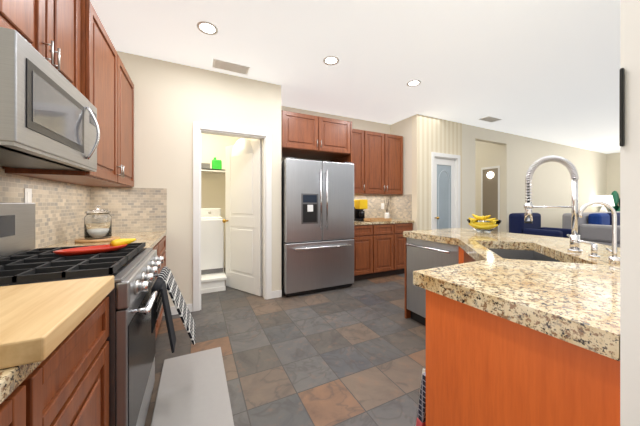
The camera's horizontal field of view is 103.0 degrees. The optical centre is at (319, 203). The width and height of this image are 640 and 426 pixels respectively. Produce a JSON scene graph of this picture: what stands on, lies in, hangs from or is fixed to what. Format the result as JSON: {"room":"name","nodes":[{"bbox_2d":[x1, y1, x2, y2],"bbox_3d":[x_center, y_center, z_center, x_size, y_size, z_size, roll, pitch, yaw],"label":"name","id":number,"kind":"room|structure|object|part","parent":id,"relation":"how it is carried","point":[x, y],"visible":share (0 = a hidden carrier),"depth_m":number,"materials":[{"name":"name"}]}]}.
{"room":"kitchen","nodes":[
{"label":"kitchen","id":0,"kind":"room"},
{"bbox_2d":[117,51,280,315],"bbox_3d":[-1.393,-0.165,2.937,1.926,2.740,0.120,0,0,-26],"label":"wall","id":1,"kind":"structure","parent":0,"point":[166,104],"depth_m":2.81,"materials":[{"name":"paint"}]},
{"bbox_2d":[170,303,192,314],"bbox_3d":[-1.536,1.160,2.792,0.250,0.090,0.009,0,0,-26],"label":"baseboard","id":2,"kind":"structure","parent":1,"relation":"attached to","point":[175,312],"depth_m":2.77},
{"bbox_2d":[193,122,271,311],"bbox_3d":[-1.045,0.145,3.096,0.895,2.120,0.138,0,0,-26],"label":"door frame","id":3,"kind":"structure","parent":1,"relation":"attached to","point":[198,128],"depth_m":3.08,"materials":[{"name":"white wood"}]},
{"bbox_2d":[222,138,261,295],"bbox_3d":[-1.067,0.147,3.518,0.740,2.099,0.211,0,0,35],"label":"laundry door","id":4,"kind":"structure","parent":1,"relation":"in","point":[243,220],"depth_m":3.47,"materials":[{"name":"white wood"}]},
{"bbox_3d":[-1.321,0.247,3.696,0.191,0.056,0.131,0,0,-26],"label":"knob","id":5,"kind":"part","parent":4,"relation":"part of","materials":[{"name":"gold metal"}]},
{"bbox_2d":[272,290,281,297],"bbox_3d":[-0.556,1.160,3.269,0.131,0.090,0.009,0,0,-26],"label":"baseboard","id":6,"kind":"structure","parent":1,"relation":"attached to","point":[276,293],"depth_m":3.27,"materials":[{"name":"white wood"}]},
{"bbox_2d":[201,133,240,267],"bbox_3d":[-2.273,-0.165,4.610,1.806,2.740,0.120,0,0,-26],"label":"wall","id":7,"kind":"structure","parent":0,"point":[213,189],"depth_m":4.71,"materials":[{"name":"paint"}]},
{"bbox_2d":[201,168,225,172],"bbox_3d":[-2.169,-0.575,4.391,1.797,0.040,0.355,0,0,-26],"label":"shelf","id":8,"kind":"object","parent":7,"relation":"attached to","point":[213,170],"depth_m":4.40,"materials":[{"name":"white wood"}]},
{"bbox_2d":[201,163,209,168],"bbox_3d":[-2.021,-0.645,4.427,0.200,0.099,0.170,0,0,-26],"label":"basket","id":9,"kind":"object","parent":8,"relation":"on","point":[205,165],"visible":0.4,"depth_m":4.36,"materials":[{"name":"grey fabric"}]},
{"bbox_2d":[212,157,221,168],"bbox_3d":[-1.826,-0.706,4.505,0.160,0.219,0.100,0,0,-26],"label":"detergent bottle","id":10,"kind":"object","parent":8,"relation":"on","point":[216,164],"visible":0.83,"depth_m":4.46,"materials":[{"name":"green plastic"}]},
{"bbox_2d":[144,268,425,425],"bbox_3d":[3.780,1.235,4.620,13.300,0.060,11.000,0,0,-26],"label":"floor","id":11,"kind":"structure","parent":0,"point":[354,354],"depth_m":2.06,"materials":[{"name":"tile"}]},
{"bbox_2d":[0,345,59,425],"bbox_3d":[-0.718,0.767,0.084,0.636,0.876,0.728,0,0,-26],"label":"base cabinet","id":12,"kind":"object","parent":11,"relation":"on","point":[36,401],"depth_m":0.52,"materials":[{"name":"brown wood"}]},
{"bbox_2d":[59,297,108,425],"bbox_3d":[-0.947,0.767,0.557,0.636,0.876,0.578,0,0,-26],"label":"base cabinet","id":13,"kind":"object","parent":11,"relation":"on","point":[65,382],"depth_m":0.76,"materials":[{"name":"brown wood"}]},
{"bbox_2d":[0,361,41,404],"bbox_3d":[-0.633,0.309,-0.084,0.642,0.038,2.004,0,0,-26],"label":"countertop","id":14,"kind":"structure","parent":13,"relation":"on","point":[12,379],"depth_m":0.44,"materials":[{"name":"stone"}]},
{"bbox_2d":[0,276,113,368],"bbox_3d":[-0.873,0.267,0.537,0.600,0.045,0.450,0,0,-26],"label":"cutting board","id":15,"kind":"object","parent":14,"relation":"on","point":[42,321],"visible":1,"depth_m":0.58,"materials":[{"name":"beige wood"}]},
{"bbox_2d":[0,203,194,425],"bbox_3d":[-1.103,0.600,1.234,0.896,1.210,0.770,0,0,-26],"label":"stove","id":16,"kind":"object","parent":11,"relation":"on","point":[137,295],"visible":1,"depth_m":1.16,"materials":[{"name":"silver metal"}]},
{"bbox_2d":[53,238,135,255],"bbox_3d":[-1.138,0.219,1.304,0.297,0.056,0.180,0,0,-26],"label":"spoon rest","id":17,"kind":"object","parent":16,"relation":"on","point":[115,244],"visible":1,"depth_m":1.30,"materials":[{"name":"red ceramic"}]},
{"bbox_2d":[152,236,165,336],"bbox_3d":[-1.678,0.767,2.057,0.637,0.875,1.207,0,0,-26],"label":"base cabinet","id":18,"kind":"object","parent":11,"relation":"on","point":[160,246],"visible":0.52,"depth_m":2.38,"materials":[{"name":"brown wood"}]},
{"bbox_2d":[41,231,166,247],"bbox_3d":[-1.675,0.309,2.058,0.642,0.038,1.207,0,0,-26],"label":"countertop","id":19,"kind":"structure","parent":18,"relation":"on","point":[151,239],"depth_m":2.09,"materials":[{"name":"stone"}]},
{"bbox_2d":[75,236,119,242],"bbox_3d":[-1.741,0.281,2.000,0.270,0.017,0.270,0,0,-26],"label":"round board","id":20,"kind":"object","parent":19,"relation":"on","point":[84,240],"visible":0.75,"depth_m":1.92,"materials":[{"name":"brown wood"}]},
{"bbox_2d":[84,206,111,239],"bbox_3d":[-1.741,0.143,2.000,0.164,0.256,0.164,0,0,-26],"label":"cookie jar","id":21,"kind":"object","parent":20,"relation":"on","point":[98,222],"visible":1,"depth_m":1.94,"materials":[{"name":"clear glass"}]},
{"bbox_2d":[151,347,233,425],"bbox_3d":[-0.792,1.197,1.588,0.405,0.016,0.990,0,0,-26],"label":"rug","id":22,"kind":"object","parent":11,"relation":"on","point":[192,389],"visible":0.98,"depth_m":1.60,"materials":[{"name":"grey fabric"}]},
{"bbox_2d":[201,272,225,293],"bbox_3d":[-1.968,1.110,3.735,1.030,0.190,0.960,0,0,-26],"label":"platform","id":23,"kind":"object","parent":11,"relation":"on","point":[212,282],"visible":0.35,"depth_m":3.49,"materials":[{"name":"white wood"}]},
{"bbox_2d":[201,208,223,274],"bbox_3d":[-1.863,0.544,3.896,0.680,0.938,0.644,0,0,-26],"label":"washer","id":24,"kind":"object","parent":23,"relation":"on","point":[212,242],"visible":0.35,"depth_m":3.70,"materials":[{"name":"white metal"}]},
{"bbox_2d":[281,157,353,295],"bbox_3d":[-0.111,0.305,3.736,1.030,1.800,0.783,0,0,-26],"label":"fridge","id":25,"kind":"object","parent":11,"relation":"on","point":[317,225],"visible":1,"depth_m":3.40,"materials":[{"name":"silver metal"}]},
{"bbox_2d":[330,121,351,162],"bbox_3d":[0.329,-0.010,4.079,0.018,2.430,0.647,0,0,-26],"label":"panel","id":26,"kind":"object","parent":11,"relation":"on","point":[347,158],"visible":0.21,"depth_m":3.83,"materials":[{"name":"brown wood"}]},
{"bbox_2d":[352,224,375,280],"bbox_3d":[0.549,0.767,4.214,0.491,0.876,0.597,0,0,-26],"label":"base cabinet","id":27,"kind":"object","parent":11,"relation":"on","point":[364,238],"depth_m":3.97,"materials":[{"name":"brown wood"}]},
{"bbox_2d":[376,223,399,277],"bbox_3d":[0.904,0.767,4.387,0.553,0.876,0.597,0,0,-26],"label":"base cabinet","id":28,"kind":"object","parent":11,"relation":"on","point":[379,250],"depth_m":4.17,"materials":[{"name":"brown wood"}]},
{"bbox_2d":[354,219,413,224],"bbox_3d":[0.917,0.309,4.390,1.304,0.038,0.602,0,0,-26],"label":"countertop","id":29,"kind":"structure","parent":28,"relation":"on","point":[393,221],"depth_m":4.15,"materials":[{"name":"stone"}]},
{"bbox_2d":[354,199,367,220],"bbox_3d":[0.682,0.110,4.347,0.170,0.359,0.220,0,0,-26],"label":"coffee maker","id":30,"kind":"object","parent":29,"relation":"on","point":[360,205],"visible":0.75,"depth_m":4.27,"materials":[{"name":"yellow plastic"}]},
{"bbox_2d":[364,218,391,221],"bbox_3d":[0.953,0.265,4.212,0.420,0.049,0.200,0,0,-26],"label":"wood tray","id":31,"kind":"object","parent":29,"relation":"on","point":[376,219],"visible":0.98,"depth_m":4.14,"materials":[{"name":"brown wood"}]},
{"bbox_2d":[384,200,388,217],"bbox_3d":[1.193,0.094,4.526,0.096,0.390,0.095,0,0,-26],"label":"vase","id":32,"kind":"object","parent":29,"relation":"on","point":[386,214],"visible":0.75,"depth_m":4.50,"materials":[{"name":"white ceramic"}]},
{"bbox_2d":[400,223,412,273],"bbox_3d":[1.257,0.767,4.559,0.489,0.876,0.597,0,0,-26],"label":"base cabinet","id":33,"kind":"object","parent":11,"relation":"on","point":[403,226],"depth_m":4.30,"materials":[{"name":"brown wood"}]},
{"bbox_2d":[416,368,425,425],"bbox_3d":[0.645,0.988,1.279,0.420,0.433,0.114,0,0,-26],"label":"towel","id":34,"kind":"object","parent":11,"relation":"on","point":[421,416],"visible":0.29,"depth_m":1.17,"materials":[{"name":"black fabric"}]},
{"bbox_2d":[406,237,458,325],"bbox_3d":[1.298,0.778,2.531,0.701,0.853,0.584,0,0,-26],"label":"dishwasher","id":35,"kind":"object","parent":11,"relation":"on","point":[423,254],"visible":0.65,"depth_m":2.49,"materials":[{"name":"silver metal"}]},
{"bbox_2d":[405,237,619,425],"bbox_3d":[1.154,0.777,1.811,1.920,0.856,1.809,0,0,-26],"label":"kitchen island","id":36,"kind":"object","parent":11,"relation":"on","point":[483,368],"visible":0.42,"depth_m":0.80,"materials":[{"name":"brown wood"}]},
{"bbox_2d":[403,228,619,360],"bbox_3d":[1.154,0.319,1.811,1.980,0.058,1.813,0,0,-26],"label":"island countertop","id":37,"kind":"structure","parent":36,"relation":"on","point":[572,298],"depth_m":0.94,"materials":[{"name":"stone"}]},
{"bbox_2d":[467,214,501,232],"bbox_3d":[1.665,0.199,2.590,0.300,0.180,0.300,0,0,-26],"label":"fruit bowl","id":38,"kind":"object","parent":37,"relation":"on","point":[483,224],"visible":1,"depth_m":2.52,"materials":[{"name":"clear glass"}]},
{"bbox_2d":[487,248,560,261],"bbox_3d":[1.278,0.457,1.621,0.400,0.216,0.740,0,0,20],"label":"sink","id":39,"kind":"object","parent":37,"relation":"in","point":[519,254],"depth_m":1.92,"materials":[{"name":"silver metal"}]},
{"bbox_2d":[524,155,581,251],"bbox_3d":[1.461,-0.006,1.595,0.241,0.592,0.223,0,0,-26],"label":"faucet","id":40,"kind":"object","parent":37,"relation":"on","point":[574,236],"visible":1,"depth_m":1.56,"materials":[{"name":"silver metal"}]},
{"bbox_2d":[577,240,599,257],"bbox_3d":[1.466,0.244,1.390,0.075,0.092,0.078,0,0,-26],"label":"soap dispenser","id":41,"kind":"object","parent":37,"relation":"on","point":[593,250],"visible":1,"depth_m":1.38,"materials":[{"name":"silver metal"}]},
{"bbox_2d":[578,201,619,263],"bbox_3d":[1.392,0.138,1.266,0.138,0.303,0.122,0,0,-26],"label":"faucet","id":42,"kind":"object","parent":37,"relation":"on","point":[613,259],"visible":0.98,"depth_m":1.24,"materials":[{"name":"silver metal"}]},
{"bbox_2d":[509,213,571,237],"bbox_3d":[4.207,0.695,4.827,0.750,1.020,0.800,0,0,-26],"label":"chair","id":43,"kind":"object","parent":11,"relation":"on","point":[517,224],"visible":0.21,"depth_m":4.84,"materials":[{"name":"fabric"}]},
{"bbox_2d":[562,211,619,247],"bbox_3d":[6.923,0.705,5.816,3.200,1.000,1.000,0,0,-26],"label":"sofa","id":44,"kind":"object","parent":11,"relation":"on","point":[594,227],"visible":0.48,"depth_m":5.27,"materials":[{"name":"fabric"}]},
{"bbox_2d":[610,191,619,211],"bbox_3d":[8.639,0.413,7.373,0.546,1.584,0.400,0,0,-26],"label":"plant","id":45,"kind":"object","parent":11,"relation":"on","point":[616,199],"visible":0.23,"depth_m":7.28,"materials":[{"name":"green plant"}]},
{"bbox_3d":[7.933,0.805,7.169,0.800,0.800,0.350,0,0,-26],"label":"console table","id":46,"kind":"object","parent":11,"relation":"on","visible":0},
{"bbox_2d":[593,195,614,211],"bbox_3d":[8.025,0.085,7.208,0.420,0.639,0.420,0,0,-26],"label":"table lamp","id":47,"kind":"object","parent":46,"relation":"on","point":[608,199],"visible":0.52,"depth_m":7.10,"materials":[{"name":"white ceramic"}]},
{"bbox_2d":[281,106,390,161],"bbox_3d":[0.265,-0.165,4.478,2.404,2.740,0.120,0,0,-26],"label":"wall","id":48,"kind":"structure","parent":0,"point":[360,124],"depth_m":4.58,"materials":[{"name":"paint"}]},
{"bbox_2d":[281,110,349,160],"bbox_3d":[-0.153,-0.980,3.823,1.070,0.490,0.680,0,0,-26],"label":"upper cabinet","id":49,"kind":"object","parent":48,"relation":"attached to","point":[305,136],"visible":1,"depth_m":3.56,"materials":[{"name":"brown wood"}]},
{"bbox_2d":[352,129,367,194],"bbox_3d":[0.499,-0.695,4.317,0.491,1.060,0.367,0,0,-26],"label":"upper cabinet","id":50,"kind":"object","parent":48,"relation":"attached to","point":[359,137],"depth_m":4.21,"materials":[{"name":"brown wood"}]},
{"bbox_2d":[354,194,411,219],"bbox_3d":[0.902,0.063,4.419,1.304,0.452,0.537,0,0,-26],"label":"backsplash","id":51,"kind":"structure","parent":48,"relation":"attached to","point":[399,206],"depth_m":4.74,"materials":[{"name":"tile"}]},
{"bbox_2d":[364,131,402,194],"bbox_3d":[1.016,-0.695,4.569,0.914,1.060,0.367,0,0,-26],"label":"upper cabinet","id":52,"kind":"object","parent":48,"relation":"attached to","point":[377,159],"depth_m":4.43,"materials":[{"name":"brown wood"}]},
{"bbox_2d":[90,0,619,153],"bbox_3d":[3.780,-1.575,4.620,13.300,0.080,11.000,0,0,-26],"label":"ceiling","id":53,"kind":"structure","parent":0,"point":[546,70],"depth_m":2.59,"materials":[{"name":"paint"}]},
{"bbox_2d":[197,21,217,34],"bbox_3d":[-0.982,-1.532,2.224,0.170,0.006,0.170,0,0,-26],"label":"recessed light","id":54,"kind":"object","parent":53,"relation":"in","point":[206,27],"visible":1,"depth_m":2.22,"materials":[{"name":"white glass"}]},
{"bbox_2d":[212,59,249,74],"bbox_3d":[-0.994,-1.526,2.853,0.380,0.015,0.180,0,0,-26],"label":"ceiling vent","id":55,"kind":"object","parent":53,"relation":"in","point":[229,66],"visible":1,"depth_m":2.84,"materials":[{"name":"white metal"}]},
{"bbox_2d":[323,56,338,64],"bbox_3d":[0.119,-1.532,2.727,0.170,0.006,0.170,0,0,-26],"label":"recessed light","id":56,"kind":"object","parent":53,"relation":"in","point":[330,60],"visible":1,"depth_m":2.73,"materials":[{"name":"white glass"}]},
{"bbox_2d":[407,80,420,86],"bbox_3d":[1.193,-1.532,3.239,0.170,0.006,0.170,0,0,-26],"label":"recessed light","id":57,"kind":"object","parent":53,"relation":"in","point":[412,83],"visible":1,"depth_m":3.24,"materials":[{"name":"white glass"}]},
{"bbox_2d":[479,116,501,121],"bbox_3d":[3.082,-1.526,4.614,0.380,0.015,0.180,0,0,-26],"label":"ceiling vent","id":58,"kind":"object","parent":53,"relation":"in","point":[490,119],"visible":0.98,"depth_m":4.60,"materials":[{"name":"white metal"}]},
{"bbox_2d":[391,116,411,194],"bbox_3d":[1.518,-0.165,4.787,0.120,2.740,0.660,0,0,-26],"label":"wall","id":59,"kind":"structure","parent":0,"point":[403,127],"depth_m":4.58,"materials":[{"name":"paint"}]},
{"bbox_2d":[475,141,500,231],"bbox_3d":[3.403,-0.165,6.944,0.102,2.740,2.890,0,0,-26],"label":"wall","id":60,"kind":"structure","parent":0,"point":[487,154],"depth_m":5.98,"materials":[{"name":"paint"}]},
{"bbox_2d":[481,166,499,231],"bbox_3d":[3.881,0.180,5.814,0.027,2.050,0.400,0,0,-26],"label":"door frame","id":61,"kind":"structure","parent":60,"relation":"attached to","point":[490,190],"depth_m":5.79,"materials":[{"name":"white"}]},
{"bbox_2d":[412,114,606,232],"bbox_3d":[5.218,-0.165,6.154,7.970,2.740,0.120,0,0,-26],"label":"wall","id":62,"kind":"structure","parent":0,"point":[551,183],"depth_m":5.59,"materials":[{"name":"paint"}]},
{"bbox_2d":[435,158,454,228],"bbox_3d":[2.288,0.182,4.714,0.595,2.030,0.035,0,0,-26],"label":"door","id":63,"kind":"structure","parent":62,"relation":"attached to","point":[445,191],"depth_m":4.72,"materials":[{"name":"white"}]},
{"bbox_2d":[431,152,459,228],"bbox_3d":[2.286,0.145,4.717,0.769,2.120,0.138,0,0,-26],"label":"door frame","id":64,"kind":"structure","parent":62,"relation":"attached to","point":[457,181],"depth_m":4.70,"materials":[{"name":"white wood"}]},
{"bbox_2d":[607,152,619,211],"bbox_3d":[10.210,-0.165,5.141,0.120,2.740,6.310,0,0,-26],"label":"wall","id":65,"kind":"structure","parent":0,"point":[613,171],"depth_m":7.71,"materials":[{"name":"paint"}]},
{"bbox_2d":[620,0,639,425],"bbox_3d":[1.423,-0.165,-0.856,0.130,2.740,3.215,0,0,-26],"label":"wall","id":66,"kind":"structure","parent":0,"point":[630,240],"depth_m":0.55,"materials":[{"name":"beige paint"}]},
{"bbox_2d":[619,68,624,146],"bbox_3d":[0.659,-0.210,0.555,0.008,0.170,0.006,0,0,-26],"label":"picture frame","id":67,"kind":"object","parent":66,"relation":"attached to","point":[621,107],"visible":1,"depth_m":0.55,"materials":[{"name":"black wood"}]},
{"bbox_3d":[-1.372,-0.165,0.556,0.120,2.740,8.200,0,0,-26],"label":"wall","id":68,"kind":"structure","parent":0,"visible":0},
{"bbox_2d":[0,0,79,90],"bbox_3d":[-1.360,-0.899,1.084,0.357,0.652,0.770,0,0,-26],"label":"upper cabinet","id":69,"kind":"object","parent":68,"relation":"attached to","point":[48,31],"visible":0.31,"depth_m":1.18,"materials":[{"name":"brown wood"}]},
{"bbox_2d":[0,27,99,171],"bbox_3d":[-1.316,-0.380,1.106,0.455,0.380,0.770,0,0,-26],"label":"microwave","id":70,"kind":"object","parent":69,"relation":"attached to","point":[48,115],"visible":1,"depth_m":0.99,"materials":[{"name":"grey metal"}]},
{"bbox_2d":[2,0,133,187],"bbox_3d":[-1.783,-0.695,1.993,0.392,1.060,1.229,0,0,-26],"label":"upper cabinet","id":71,"kind":"object","parent":68,"relation":"attached to","point":[106,87],"visible":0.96,"depth_m":1.81,"materials":[{"name":"brown wood"}]},
{"bbox_2d":[0,168,166,248],"bbox_3d":[-1.066,0.110,0.809,0.645,0.590,3.987,0,0,-26],"label":"backsplash","id":72,"kind":"structure","parent":68,"relation":"attached to","point":[61,208],"depth_m":2.17,"materials":[{"name":"tile"}]},
{"bbox_2d":[24,188,31,202],"bbox_3d":[-1.766,-0.035,1.543,0.006,0.116,0.070,0,0,-26],"label":"electrical outlet plate","id":73,"kind":"object","parent":72,"relation":"attached to","point":[27,195],"visible":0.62,"depth_m":1.51,"materials":[{"name":"white plastic"}]}
]}

